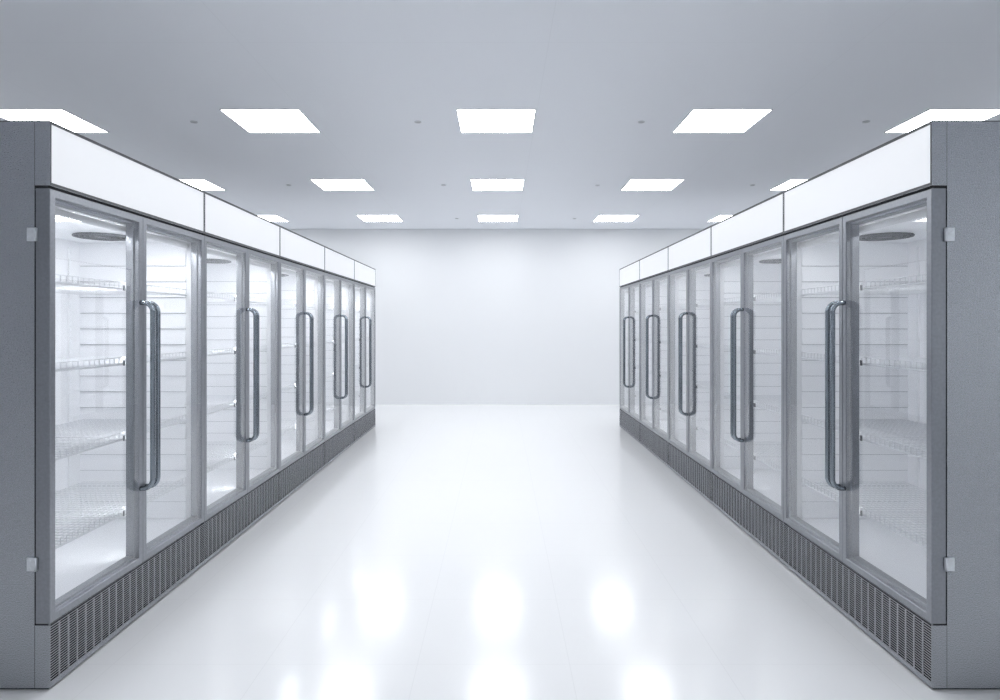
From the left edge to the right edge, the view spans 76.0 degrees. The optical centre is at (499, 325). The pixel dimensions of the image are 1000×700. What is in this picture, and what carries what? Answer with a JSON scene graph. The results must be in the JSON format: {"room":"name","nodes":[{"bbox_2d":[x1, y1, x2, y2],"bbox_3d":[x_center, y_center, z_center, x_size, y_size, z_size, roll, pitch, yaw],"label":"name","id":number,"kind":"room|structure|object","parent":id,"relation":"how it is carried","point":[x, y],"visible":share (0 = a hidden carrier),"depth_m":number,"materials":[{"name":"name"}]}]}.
{"room":"supermarket","nodes":[
{"label":"supermarket","id":0,"kind":"room"},
{"bbox_2d":[289,229,702,403],"bbox_3d":[0.000,-0.167,11.560,11.440,3.152,0.120,0,0,0],"label":"wall","id":1,"kind":"structure","parent":0,"point":[463,316],"depth_m":11.50,"materials":[{"name":"white paint"}]},
{"bbox_2d":[0,0,999,228],"bbox_3d":[0.000,-1.803,3.450,11.440,0.120,16.340,0,0,0],"label":"ceiling","id":2,"kind":"structure","parent":0,"point":[362,72],"depth_m":4.76,"materials":[{"name":"grey paint"}]},
{"bbox_2d":[0,109,108,132],"bbox_3d":[-3.835,-1.740,5.447,0.640,0.006,0.614,0,0,0],"label":"recessed light","id":3,"kind":"object","parent":2,"relation":"in","point":[61,117],"visible":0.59,"depth_m":5.36,"materials":[{"name":"white plastic"}]},
{"bbox_2d":[179,179,225,190],"bbox_3d":[-3.835,-1.740,7.899,0.640,0.006,0.614,0,0,0],"label":"recessed light","id":4,"kind":"object","parent":2,"relation":"in","point":[202,184],"visible":0.41,"depth_m":7.87,"materials":[{"name":"white plastic"}]},
{"bbox_2d":[219,109,320,132],"bbox_3d":[-1.933,-1.740,5.447,0.640,0.006,0.614,0,0,0],"label":"recessed light","id":5,"kind":"object","parent":2,"relation":"in","point":[251,120],"visible":1,"depth_m":5.42,"materials":[{"name":"white plastic"}]},
{"bbox_2d":[258,215,288,221],"bbox_3d":[-3.835,-1.740,10.351,0.640,0.006,0.614,0,0,0],"label":"recessed light","id":6,"kind":"object","parent":2,"relation":"in","point":[273,218],"visible":0.41,"depth_m":10.35,"materials":[{"name":"white plastic"}]},
{"bbox_2d":[310,179,373,190],"bbox_3d":[-1.933,-1.740,7.899,0.640,0.006,0.614,0,0,0],"label":"recessed light","id":7,"kind":"object","parent":2,"relation":"in","point":[325,184],"visible":1,"depth_m":7.87,"materials":[{"name":"white plastic"}]},
{"bbox_2d":[357,215,402,221],"bbox_3d":[-1.933,-1.740,10.351,0.640,0.006,0.614,0,0,0],"label":"recessed light","id":8,"kind":"object","parent":2,"relation":"in","point":[366,218],"visible":1,"depth_m":10.35,"materials":[{"name":"white plastic"}]},
{"bbox_2d":[456,109,535,132],"bbox_3d":[-0.031,-1.740,5.447,0.640,0.006,0.614,0,0,0],"label":"recessed light","id":9,"kind":"object","parent":2,"relation":"in","point":[470,120],"visible":1,"depth_m":5.42,"materials":[{"name":"white plastic"}]},
{"bbox_2d":[470,179,523,190],"bbox_3d":[-0.031,-1.740,7.899,0.640,0.006,0.614,0,0,0],"label":"recessed light","id":10,"kind":"object","parent":2,"relation":"in","point":[477,184],"visible":1,"depth_m":7.87,"materials":[{"name":"white plastic"}]},
{"bbox_2d":[478,215,517,221],"bbox_3d":[-0.031,-1.740,10.351,0.640,0.006,0.614,0,0,0],"label":"recessed light","id":11,"kind":"object","parent":2,"relation":"in","point":[482,218],"visible":1,"depth_m":10.35,"materials":[{"name":"white plastic"}]},
{"bbox_2d":[593,215,638,221],"bbox_3d":[1.871,-1.740,10.351,0.640,0.006,0.614,0,0,0],"label":"recessed light","id":12,"kind":"object","parent":2,"relation":"in","point":[600,218],"visible":1,"depth_m":10.35,"materials":[{"name":"white plastic"}]},
{"bbox_2d":[621,179,684,190],"bbox_3d":[1.871,-1.740,7.899,0.640,0.006,0.614,0,0,0],"label":"recessed light","id":13,"kind":"object","parent":2,"relation":"in","point":[633,184],"visible":1,"depth_m":7.87,"materials":[{"name":"white plastic"}]},
{"bbox_2d":[707,215,731,221],"bbox_3d":[3.773,-1.740,10.351,0.640,0.006,0.614,0,0,0],"label":"recessed light","id":14,"kind":"object","parent":2,"relation":"in","point":[719,218],"visible":0.41,"depth_m":10.35,"materials":[{"name":"white plastic"}]},
{"bbox_2d":[673,109,772,132],"bbox_3d":[1.871,-1.740,5.447,0.640,0.006,0.614,0,0,0],"label":"recessed light","id":15,"kind":"object","parent":2,"relation":"in","point":[697,120],"visible":1,"depth_m":5.42,"materials":[{"name":"white plastic"}]},
{"bbox_2d":[769,179,807,190],"bbox_3d":[3.773,-1.740,7.899,0.640,0.006,0.614,0,0,0],"label":"recessed light","id":16,"kind":"object","parent":2,"relation":"in","point":[790,183],"visible":0.41,"depth_m":7.87,"materials":[{"name":"white plastic"}]},
{"bbox_2d":[884,109,999,132],"bbox_3d":[3.773,-1.740,5.447,0.640,0.006,0.614,0,0,0],"label":"recessed light","id":17,"kind":"object","parent":2,"relation":"in","point":[929,115],"visible":0.59,"depth_m":5.31,"materials":[{"name":"white plastic"}]},
{"bbox_2d":[0,404,999,699],"bbox_3d":[0.000,1.469,3.450,11.440,0.120,16.340,0,0,0],"label":"floor","id":18,"kind":"structure","parent":0,"point":[450,551],"depth_m":3.29,"materials":[{"name":"white tile"}]},
{"bbox_2d":[0,121,203,688],"bbox_3d":[-2.103,0.308,3.112,0.871,2.202,1.304,0,0,0],"label":"freezer","id":19,"kind":"object","parent":18,"relation":"on","point":[102,248],"visible":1,"depth_m":3.07,"materials":[{"name":"glass"}]},
{"bbox_2d":[55,281,122,288],"bbox_3d":[-2.130,-0.184,2.810,0.602,0.008,0.600,0,0,0],"label":"wire shelf","id":20,"kind":"object","parent":19,"relation":"attached to","point":[58,284],"depth_m":2.93,"materials":[{"name":"white metal"}]},
{"bbox_2d":[55,362,122,369],"bbox_3d":[-2.130,0.180,2.810,0.602,0.008,0.600,0,0,0],"label":"wire shelf","id":21,"kind":"object","parent":19,"relation":"attached to","point":[75,365],"depth_m":2.92,"materials":[{"name":"white metal"}]},
{"bbox_2d":[55,437,122,458],"bbox_3d":[-2.130,0.544,2.810,0.602,0.008,0.600,0,0,0],"label":"wire shelf","id":22,"kind":"object","parent":19,"relation":"attached to","point":[70,450],"depth_m":2.95,"materials":[{"name":"white metal"}]},
{"bbox_2d":[55,512,122,546],"bbox_3d":[-2.130,0.908,2.810,0.602,0.008,0.600,0,0,0],"label":"wire shelf","id":23,"kind":"object","parent":19,"relation":"attached to","point":[113,518],"depth_m":2.95,"materials":[{"name":"white metal"}]},
{"bbox_2d":[55,289,184,294],"bbox_3d":[-2.130,-0.184,3.426,0.602,0.008,0.600,0,0,0],"label":"wire shelf","id":24,"kind":"object","parent":19,"relation":"attached to","point":[57,291],"depth_m":3.47,"materials":[{"name":"white metal"}]},
{"bbox_2d":[55,356,184,361],"bbox_3d":[-2.130,0.180,3.426,0.602,0.008,0.600,0,0,0],"label":"wire shelf","id":25,"kind":"object","parent":19,"relation":"attached to","point":[57,358],"depth_m":3.53,"materials":[{"name":"white metal"}]},
{"bbox_2d":[55,419,184,436],"bbox_3d":[-2.130,0.544,3.426,0.602,0.008,0.600,0,0,0],"label":"wire shelf","id":26,"kind":"object","parent":19,"relation":"attached to","point":[62,425],"depth_m":3.46,"materials":[{"name":"white metal"}]},
{"bbox_2d":[55,481,184,511],"bbox_3d":[-2.130,0.908,3.426,0.602,0.008,0.600,0,0,0],"label":"wire shelf","id":27,"kind":"object","parent":19,"relation":"attached to","point":[66,487],"depth_m":3.50,"materials":[{"name":"white metal"}]},
{"bbox_2d":[202,191,279,563],"bbox_3d":[-2.103,0.308,4.411,0.871,2.202,1.292,0,0,0],"label":"freezer","id":28,"kind":"object","parent":18,"relation":"on","point":[242,247],"visible":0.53,"depth_m":4.75,"materials":[{"name":"glass"}]},
{"bbox_2d":[207,296,233,299],"bbox_3d":[-2.130,-0.184,4.103,0.602,0.008,0.600,0,0,0],"label":"wire shelf","id":29,"kind":"object","parent":28,"relation":"attached to","point":[208,297],"depth_m":4.24,"materials":[{"name":"white metal"}]},
{"bbox_2d":[207,352,233,354],"bbox_3d":[-2.130,0.180,4.103,0.602,0.008,0.600,0,0,0],"label":"wire shelf","id":30,"kind":"object","parent":28,"relation":"attached to","point":[208,353],"depth_m":4.22,"materials":[{"name":"white metal"}]},
{"bbox_2d":[207,405,233,412],"bbox_3d":[-2.130,0.544,4.103,0.602,0.008,0.600,0,0,0],"label":"wire shelf","id":31,"kind":"object","parent":28,"relation":"attached to","point":[221,407],"depth_m":4.24,"materials":[{"name":"white metal"}]},
{"bbox_2d":[207,458,233,471],"bbox_3d":[-2.130,0.908,4.103,0.602,0.008,0.600,0,0,0],"label":"wire shelf","id":32,"kind":"object","parent":28,"relation":"attached to","point":[209,462],"depth_m":4.21,"materials":[{"name":"white metal"}]},
{"bbox_2d":[207,349,264,351],"bbox_3d":[-2.130,0.180,4.719,0.602,0.008,0.600,0,0,0],"label":"wire shelf","id":33,"kind":"object","parent":28,"relation":"attached to","point":[224,350],"depth_m":4.64,"materials":[{"name":"white metal"}]},
{"bbox_2d":[207,300,265,302],"bbox_3d":[-2.130,-0.184,4.719,0.602,0.008,0.600,0,0,0],"label":"wire shelf","id":34,"kind":"object","parent":28,"relation":"attached to","point":[208,301],"depth_m":4.79,"materials":[{"name":"white metal"}]},
{"bbox_2d":[207,441,265,457],"bbox_3d":[-2.130,0.908,4.719,0.602,0.008,0.600,0,0,0],"label":"wire shelf","id":35,"kind":"object","parent":28,"relation":"attached to","point":[209,443],"depth_m":4.90,"materials":[{"name":"white metal"}]},
{"bbox_2d":[207,395,266,404],"bbox_3d":[-2.130,0.544,4.719,0.602,0.008,0.600,0,0,0],"label":"wire shelf","id":36,"kind":"object","parent":28,"relation":"attached to","point":[212,399],"depth_m":4.72,"materials":[{"name":"white metal"}]},
{"bbox_2d":[278,226,324,502],"bbox_3d":[-2.103,0.308,5.704,0.871,2.202,1.292,0,0,0],"label":"freezer","id":37,"kind":"object","parent":18,"relation":"on","point":[302,259],"visible":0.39,"depth_m":6.00,"materials":[{"name":"glass"}]},
{"bbox_2d":[281,306,308,307],"bbox_3d":[-2.130,-0.184,6.012,0.602,0.008,0.600,0,0,0],"label":"wire shelf","id":38,"kind":"object","parent":37,"relation":"attached to","point":[281,306],"depth_m":6.06,"materials":[{"name":"white metal"}]},
{"bbox_2d":[281,381,309,386],"bbox_3d":[-2.130,0.544,6.012,0.602,0.008,0.600,0,0,0],"label":"wire shelf","id":39,"kind":"object","parent":37,"relation":"attached to","point":[283,383],"depth_m":6.05,"materials":[{"name":"white metal"}]},
{"bbox_2d":[281,418,310,427],"bbox_3d":[-2.130,0.908,6.012,0.602,0.008,0.600,0,0,0],"label":"wire shelf","id":40,"kind":"object","parent":37,"relation":"attached to","point":[285,422],"depth_m":6.04,"materials":[{"name":"white metal"}]},
{"bbox_2d":[324,246,353,465],"bbox_3d":[-2.103,0.308,6.997,0.871,2.202,1.292,0,0,0],"label":"freezer","id":41,"kind":"object","parent":18,"relation":"on","point":[339,268],"visible":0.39,"depth_m":7.25,"materials":[{"name":"glass"}]},
{"bbox_2d":[326,371,343,375],"bbox_3d":[-2.130,0.544,7.305,0.602,0.008,0.600,0,0,0],"label":"wire shelf","id":42,"kind":"object","parent":41,"relation":"attached to","point":[327,372],"depth_m":7.36,"materials":[{"name":"white metal"}]},
{"bbox_2d":[326,402,343,408],"bbox_3d":[-2.130,0.908,7.305,0.602,0.008,0.600,0,0,0],"label":"wire shelf","id":43,"kind":"object","parent":41,"relation":"attached to","point":[328,404],"depth_m":7.38,"materials":[{"name":"white metal"}]},
{"bbox_2d":[354,260,375,442],"bbox_3d":[-2.103,0.308,8.290,0.871,2.202,1.292,0,0,0],"label":"freezer","id":44,"kind":"object","parent":18,"relation":"on","point":[364,275],"visible":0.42,"depth_m":8.34,"materials":[{"name":"glass"}]},
{"bbox_2d":[619,260,639,442],"bbox_3d":[2.032,0.308,8.290,0.871,2.202,1.292,0,0,0],"label":"freezer","id":45,"kind":"object","parent":18,"relation":"on","point":[629,275],"visible":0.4,"depth_m":8.31,"materials":[{"name":"glass"}]},
{"bbox_2d":[640,246,668,465],"bbox_3d":[2.032,0.308,6.997,0.871,2.202,1.292,0,0,0],"label":"freezer","id":46,"kind":"object","parent":18,"relation":"on","point":[654,271],"visible":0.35,"depth_m":7.19,"materials":[{"name":"glass"}]},
{"bbox_2d":[650,402,666,408],"bbox_3d":[2.059,0.908,7.305,0.602,0.008,0.600,0,0,0],"label":"wire shelf","id":47,"kind":"object","parent":46,"relation":"attached to","point":[662,404],"depth_m":7.38,"materials":[{"name":"white metal"}]},
{"bbox_2d":[668,226,712,502],"bbox_3d":[2.032,0.308,5.704,0.871,2.202,1.292,0,0,0],"label":"freezer","id":48,"kind":"object","parent":18,"relation":"on","point":[689,258],"visible":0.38,"depth_m":5.95,"materials":[{"name":"glass"}]},
{"bbox_2d":[678,418,709,427],"bbox_3d":[2.059,0.908,6.012,0.602,0.008,0.600,0,0,0],"label":"wire shelf","id":49,"kind":"object","parent":48,"relation":"attached to","point":[703,422],"depth_m":6.09,"materials":[{"name":"white metal"}]},
{"bbox_2d":[685,381,709,386],"bbox_3d":[2.059,0.544,6.012,0.602,0.008,0.600,0,0,0],"label":"wire shelf","id":50,"kind":"object","parent":48,"relation":"attached to","point":[705,383],"depth_m":6.05,"materials":[{"name":"white metal"}]},
{"bbox_2d":[711,191,785,563],"bbox_3d":[2.032,0.308,4.411,0.871,2.202,1.292,0,0,0],"label":"freezer","id":51,"kind":"object","parent":18,"relation":"on","point":[747,246],"visible":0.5,"depth_m":4.78,"materials":[{"name":"glass"}]},
{"bbox_2d":[724,395,780,404],"bbox_3d":[2.059,0.544,4.719,0.602,0.008,0.600,0,0,0],"label":"wire shelf","id":52,"kind":"object","parent":51,"relation":"attached to","point":[765,399],"depth_m":4.74,"materials":[{"name":"white metal"}]},
{"bbox_2d":[726,300,780,302],"bbox_3d":[2.059,-0.184,4.719,0.602,0.008,0.600,0,0,0],"label":"wire shelf","id":53,"kind":"object","parent":51,"relation":"attached to","point":[727,301],"depth_m":4.79,"materials":[{"name":"white metal"}]},
{"bbox_2d":[726,349,780,351],"bbox_3d":[2.059,0.180,4.719,0.602,0.008,0.600,0,0,0],"label":"wire shelf","id":54,"kind":"object","parent":51,"relation":"attached to","point":[727,350],"depth_m":4.68,"materials":[{"name":"white metal"}]},
{"bbox_2d":[726,441,780,457],"bbox_3d":[2.059,0.908,4.719,0.602,0.008,0.600,0,0,0],"label":"wire shelf","id":55,"kind":"object","parent":51,"relation":"attached to","point":[728,443],"depth_m":4.90,"materials":[{"name":"white metal"}]},
{"bbox_2d":[756,352,780,354],"bbox_3d":[2.059,0.180,4.103,0.602,0.008,0.600,0,0,0],"label":"wire shelf","id":56,"kind":"object","parent":51,"relation":"attached to","point":[765,353],"depth_m":4.21,"materials":[{"name":"white metal"}]},
{"bbox_2d":[756,405,780,412],"bbox_3d":[2.059,0.544,4.103,0.602,0.008,0.600,0,0,0],"label":"wire shelf","id":57,"kind":"object","parent":51,"relation":"attached to","point":[767,407],"depth_m":4.21,"materials":[{"name":"white metal"}]},
{"bbox_2d":[756,458,780,470],"bbox_3d":[2.059,0.908,4.103,0.602,0.008,0.600,0,0,0],"label":"wire shelf","id":58,"kind":"object","parent":51,"relation":"attached to","point":[766,462],"depth_m":4.23,"materials":[{"name":"white metal"}]},
{"bbox_2d":[758,296,780,299],"bbox_3d":[2.059,-0.184,4.103,0.602,0.008,0.600,0,0,0],"label":"wire shelf","id":59,"kind":"object","parent":51,"relation":"attached to","point":[777,297],"depth_m":4.23,"materials":[{"name":"white metal"}]},
{"bbox_2d":[784,121,999,688],"bbox_3d":[2.032,0.308,3.112,0.871,2.202,1.304,0,0,0],"label":"freezer","id":60,"kind":"object","parent":18,"relation":"on","point":[892,250],"visible":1,"depth_m":2.98,"materials":[{"name":"metal"}]},
{"bbox_2d":[802,288,926,294],"bbox_3d":[2.059,-0.184,3.426,0.602,0.008,0.600,0,0,0],"label":"wire shelf","id":61,"kind":"object","parent":60,"relation":"attached to","point":[878,291],"depth_m":3.47,"materials":[{"name":"white metal"}]},
{"bbox_2d":[802,356,926,361],"bbox_3d":[2.059,0.180,3.426,0.602,0.008,0.600,0,0,0],"label":"wire shelf","id":62,"kind":"object","parent":60,"relation":"attached to","point":[804,358],"depth_m":3.54,"materials":[{"name":"white metal"}]},
{"bbox_2d":[802,419,926,436],"bbox_3d":[2.059,0.544,3.426,0.602,0.008,0.600,0,0,0],"label":"wire shelf","id":63,"kind":"object","parent":60,"relation":"attached to","point":[918,425],"depth_m":3.46,"materials":[{"name":"white metal"}]},
{"bbox_2d":[802,481,926,511],"bbox_3d":[2.059,0.908,3.426,0.602,0.008,0.600,0,0,0],"label":"wire shelf","id":64,"kind":"object","parent":60,"relation":"attached to","point":[921,487],"depth_m":3.50,"materials":[{"name":"white metal"}]},
{"bbox_2d":[862,281,926,288],"bbox_3d":[2.059,-0.184,2.810,0.602,0.008,0.600,0,0,0],"label":"wire shelf","id":65,"kind":"object","parent":60,"relation":"attached to","point":[912,285],"depth_m":2.93,"materials":[{"name":"white metal"}]},
{"bbox_2d":[862,362,926,369],"bbox_3d":[2.059,0.180,2.810,0.602,0.008,0.600,0,0,0],"label":"wire shelf","id":66,"kind":"object","parent":60,"relation":"attached to","point":[896,365],"depth_m":2.91,"materials":[{"name":"white metal"}]},
{"bbox_2d":[862,437,926,458],"bbox_3d":[2.059,0.544,2.810,0.602,0.008,0.600,0,0,0],"label":"wire shelf","id":67,"kind":"object","parent":60,"relation":"attached to","point":[868,439],"depth_m":2.94,"materials":[{"name":"white metal"}]},
{"bbox_2d":[862,512,926,546],"bbox_3d":[2.059,0.908,2.810,0.602,0.008,0.600,0,0,0],"label":"wire shelf","id":68,"kind":"object","parent":60,"relation":"attached to","point":[871,518],"depth_m":2.94,"materials":[{"name":"white metal"}]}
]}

